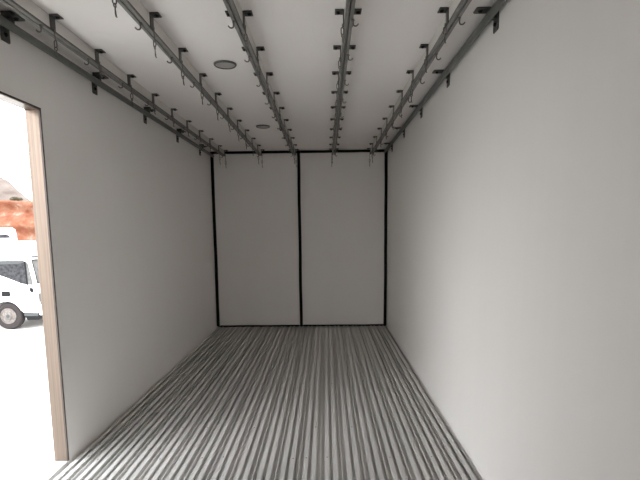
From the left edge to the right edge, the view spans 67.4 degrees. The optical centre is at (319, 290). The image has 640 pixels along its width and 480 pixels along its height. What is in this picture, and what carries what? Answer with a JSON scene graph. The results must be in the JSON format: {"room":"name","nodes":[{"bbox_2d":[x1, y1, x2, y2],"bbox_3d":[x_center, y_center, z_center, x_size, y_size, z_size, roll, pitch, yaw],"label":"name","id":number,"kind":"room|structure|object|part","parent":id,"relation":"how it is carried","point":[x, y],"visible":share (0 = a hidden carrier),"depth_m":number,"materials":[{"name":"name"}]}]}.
{"room":"cargo space","nodes":[
{"label":"cargo space","id":0,"kind":"room"},
{"bbox_2d":[0,12,217,464],"bbox_3d":[-1.491,-0.183,2.821,0.075,2.341,7.359,-1,7,1],"label":"wall","id":1,"kind":"structure","parent":0,"point":[130,204],"depth_m":3.36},
{"bbox_2d":[0,94,36,109],"bbox_3d":[-1.509,-0.905,2.203,0.071,0.004,0.615,-1,7,1],"label":"trim","id":2,"kind":"structure","parent":1,"relation":"attached to","point":[2,98],"depth_m":2.38,"materials":[{"name":"beige metal"}]},
{"bbox_2d":[0,91,68,460],"bbox_3d":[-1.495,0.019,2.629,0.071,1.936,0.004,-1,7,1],"label":"trim","id":3,"kind":"structure","parent":1,"relation":"attached to","point":[31,116],"depth_m":2.62,"materials":[{"name":"beige wood"}]},
{"bbox_2d":[34,461,68,479],"bbox_3d":[-1.484,1.031,2.451,0.076,0.027,0.613,-1,7,1],"label":"trim","id":4,"kind":"structure","parent":1,"relation":"attached to","point":[57,467],"depth_m":2.64,"materials":[{"name":"metal"}]},
{"bbox_2d":[0,10,213,157],"bbox_3d":[-1.421,-1.278,2.667,0.087,0.130,7.164,-1,7,1],"label":"pipe","id":5,"kind":"object","parent":1,"relation":"attached to","point":[8,19],"visible":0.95,"depth_m":2.83,"materials":[{"name":"grey metal"}]},
{"bbox_2d":[0,0,495,151],"bbox_3d":[-0.316,-1.399,2.652,2.450,0.090,7.359,-1,7,1],"label":"ceiling","id":6,"kind":"structure","parent":0,"point":[298,38],"depth_m":2.83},
{"bbox_2d":[0,0,227,157],"bbox_3d":[-1.281,-1.290,2.654,0.124,0.106,7.124,-1,7,1],"label":"rail","id":7,"kind":"object","parent":6,"relation":"attached to","point":[27,9],"visible":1,"depth_m":2.69,"materials":[{"name":"metal"}]},
{"bbox_2d":[54,28,57,57],"bbox_3d":[-1.258,-1.173,2.282,0.019,0.138,0.016,-1,7,1],"label":"hook","id":8,"kind":"object","parent":7,"relation":"hanging from","point":[54,28],"visible":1,"depth_m":2.28,"materials":[{"name":"metal"}]},
{"bbox_2d":[117,0,263,156],"bbox_3d":[-0.810,-1.295,2.648,0.124,0.106,7.124,-1,7,1],"label":"rail","id":9,"kind":"object","parent":6,"relation":"attached to","point":[145,19],"visible":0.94,"depth_m":2.69,"materials":[{"name":"metal"}]},
{"bbox_2d":[112,0,117,17],"bbox_3d":[-0.792,-1.122,1.849,0.013,0.138,0.018,7,10,45],"label":"hook","id":10,"kind":"object","parent":9,"relation":"hanging from","point":[114,4],"visible":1,"depth_m":1.85,"materials":[{"name":"metal"}]},
{"bbox_2d":[153,27,156,57],"bbox_3d":[-0.787,-1.179,2.286,0.014,0.138,0.017,-5,9,-32],"label":"hook","id":11,"kind":"object","parent":9,"relation":"hanging from","point":[153,27],"visible":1,"depth_m":2.28,"materials":[{"name":"metal"}]},
{"bbox_2d":[181,60,184,85],"bbox_3d":[-0.780,-1.236,2.733,0.018,0.138,0.015,-7,10,-41],"label":"hook","id":12,"kind":"object","parent":9,"relation":"hanging from","point":[182,60],"visible":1,"depth_m":2.73,"materials":[{"name":"metal"}]},
{"bbox_2d":[213,60,236,68],"bbox_3d":[-0.583,-1.383,2.947,0.140,0.012,0.140,-1,7,1],"label":"recessed light","id":13,"kind":"object","parent":6,"relation":"in","point":[221,64],"visible":1,"depth_m":2.93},
{"bbox_2d":[223,0,298,156],"bbox_3d":[-0.374,-1.299,2.643,0.124,0.106,7.124,-1,7,1],"label":"rail","id":14,"kind":"object","parent":6,"relation":"attached to","point":[234,11],"visible":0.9,"depth_m":2.69,"materials":[{"name":"metal"}]},
{"bbox_2d":[244,25,247,51],"bbox_3d":[-0.351,-1.190,2.273,0.018,0.123,0.011,-5,8,-30],"label":"hook","id":15,"kind":"object","parent":14,"relation":"hanging from","point":[245,25],"visible":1,"depth_m":2.27,"materials":[{"name":"metal"}]},
{"bbox_2d":[256,125,269,128],"bbox_3d":[-0.562,-1.611,4.729,0.140,0.012,0.140,-1,7,1],"label":"recessed light","id":16,"kind":"object","parent":6,"relation":"in","point":[257,126],"visible":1,"depth_m":4.71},
{"bbox_2d":[329,0,361,155],"bbox_3d":[0.136,-1.304,2.636,0.124,0.106,7.124,-1,7,1],"label":"rail","id":17,"kind":"object","parent":6,"relation":"attached to","point":[349,10],"visible":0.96,"depth_m":2.69,"materials":[{"name":"metal"}]},
{"bbox_2d":[341,24,343,43],"bbox_3d":[0.107,-1.210,2.264,0.019,0.091,0.014,-7,10,-40],"label":"hook","id":18,"kind":"object","parent":17,"relation":"hanging from","point":[342,24],"visible":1,"depth_m":2.26,"materials":[{"name":"metal"}]},
{"bbox_2d":[367,0,471,155],"bbox_3d":[0.621,-1.308,2.630,0.124,0.106,7.124,-1,7,1],"label":"rail","id":19,"kind":"object","parent":6,"relation":"attached to","point":[453,14],"visible":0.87,"depth_m":2.70,"materials":[{"name":"metal"}]},
{"bbox_2d":[410,81,412,101],"bbox_3d":[0.602,-1.305,3.156,0.018,0.138,0.014,3,8,25],"label":"hook","id":20,"kind":"object","parent":19,"relation":"hanging from","point":[411,81],"visible":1,"depth_m":3.15,"materials":[{"name":"metal"}]},
{"bbox_2d":[443,23,446,42],"bbox_3d":[0.591,-1.216,2.273,0.017,0.091,0.013,-7,10,-41],"label":"hook","id":21,"kind":"object","parent":19,"relation":"hanging from","point":[445,23],"visible":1,"depth_m":2.27,"materials":[{"name":"metal"}]},
{"bbox_2d":[53,325,481,479],"bbox_3d":[-0.290,1.011,2.961,2.450,0.141,7.359,-1,7,1],"label":"floor","id":22,"kind":"structure","parent":0,"point":[318,402],"depth_m":3.35,"materials":[{"name":"metal"}]},
{"bbox_2d":[218,151,385,326],"bbox_3d":[-0.261,-0.661,6.451,2.300,2.341,0.010,-1,7,1],"label":"wall","id":23,"kind":"structure","parent":0,"point":[296,151],"depth_m":6.60,"materials":[{"name":"black rubber"}]},
{"bbox_2d":[210,151,299,326],"bbox_3d":[-0.847,-0.660,6.406,1.133,2.314,0.092,-1,7,1],"label":"door","id":24,"kind":"structure","parent":23,"relation":"in","point":[255,207],"depth_m":6.37,"materials":[{"name":"white metal"}]},
{"bbox_2d":[297,149,387,325],"bbox_3d":[0.301,-0.671,6.392,1.176,2.314,0.092,-1,7,1],"label":"door","id":25,"kind":"structure","parent":23,"relation":"in","point":[342,203],"depth_m":6.36,"materials":[{"name":"white metal"}]},
{"bbox_2d":[386,0,639,479],"bbox_3d":[0.884,-0.205,2.791,0.075,2.341,7.359,-1,7,1],"label":"wall","id":26,"kind":"structure","parent":0,"point":[513,198],"depth_m":1.90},
{"bbox_2d":[384,0,506,152],"bbox_3d":[0.782,-1.314,2.638,0.103,0.097,7.164,-1,7,1],"label":"rail","id":27,"kind":"object","parent":26,"relation":"attached to","point":[492,13],"visible":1,"depth_m":2.73,"materials":[{"name":"grey metal"}]},
{"label":"outside","id":28,"kind":"structure","parent":0,"visible":0},
{"bbox_2d":[0,318,54,479],"bbox_3d":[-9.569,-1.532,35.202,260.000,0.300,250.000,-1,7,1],"label":"ground","id":29,"kind":"structure","parent":28,"point":[26,437],"depth_m":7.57,"materials":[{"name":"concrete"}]},
{"bbox_2d":[0,228,16,241],"bbox_3d":[-14.733,-0.924,18.304,5.500,2.900,1.916,-6,9,-36],"label":"van","id":30,"kind":"object","parent":29,"relation":"on","point":[6,234],"visible":0.29,"depth_m":18.85,"materials":[{"name":"white paint"}]},
{"bbox_2d":[0,240,42,328],"bbox_3d":[-10.939,-0.338,14.193,6.571,2.700,2.111,-1,7,1],"label":"truck","id":31,"kind":"object","parent":29,"relation":"on","point":[20,296],"visible":0.62,"depth_m":13.20,"materials":[{"name":"white paint"}]},
{"bbox_3d":[-8.638,0.100,13.214,0.230,0.140,0.050,-1,7,1],"label":"door handle","id":32,"kind":"part","parent":31,"relation":"part of","materials":[{"name":"plastic"}]},
{"bbox_3d":[-7.995,0.555,14.253,0.390,0.080,1.930,-1,7,1],"label":"sill trim","id":33,"kind":"part","parent":31,"relation":"part of","materials":[{"name":"silver metal"}]},
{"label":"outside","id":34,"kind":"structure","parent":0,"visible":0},
{"bbox_2d":[0,200,35,240],"bbox_3d":[-19.628,-3.780,32.311,64.000,5.511,15.394,-1,7,1],"label":"bank","id":35,"kind":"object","parent":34,"point":[18,215],"visible":0.03,"depth_m":29.77,"materials":[{"name":"orange soil"}]},
{"bbox_2d":[10,197,22,200],"bbox_3d":[-19.569,-5.785,30.931,0.783,0.509,0.794,-1,7,1],"label":"shrub","id":36,"kind":"object","parent":35,"relation":"on","point":[11,198],"visible":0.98,"depth_m":30.78,"materials":[{"name":"green plant"}]},
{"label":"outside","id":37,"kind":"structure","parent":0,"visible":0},
{"bbox_2d":[0,177,30,200],"bbox_3d":[-44.405,-9.499,54.242,100.000,11.617,9.000,-1,7,1],"label":"hill","id":38,"kind":"structure","parent":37,"point":[7,190],"depth_m":56.89,"materials":[{"name":"white snow"}]}
]}

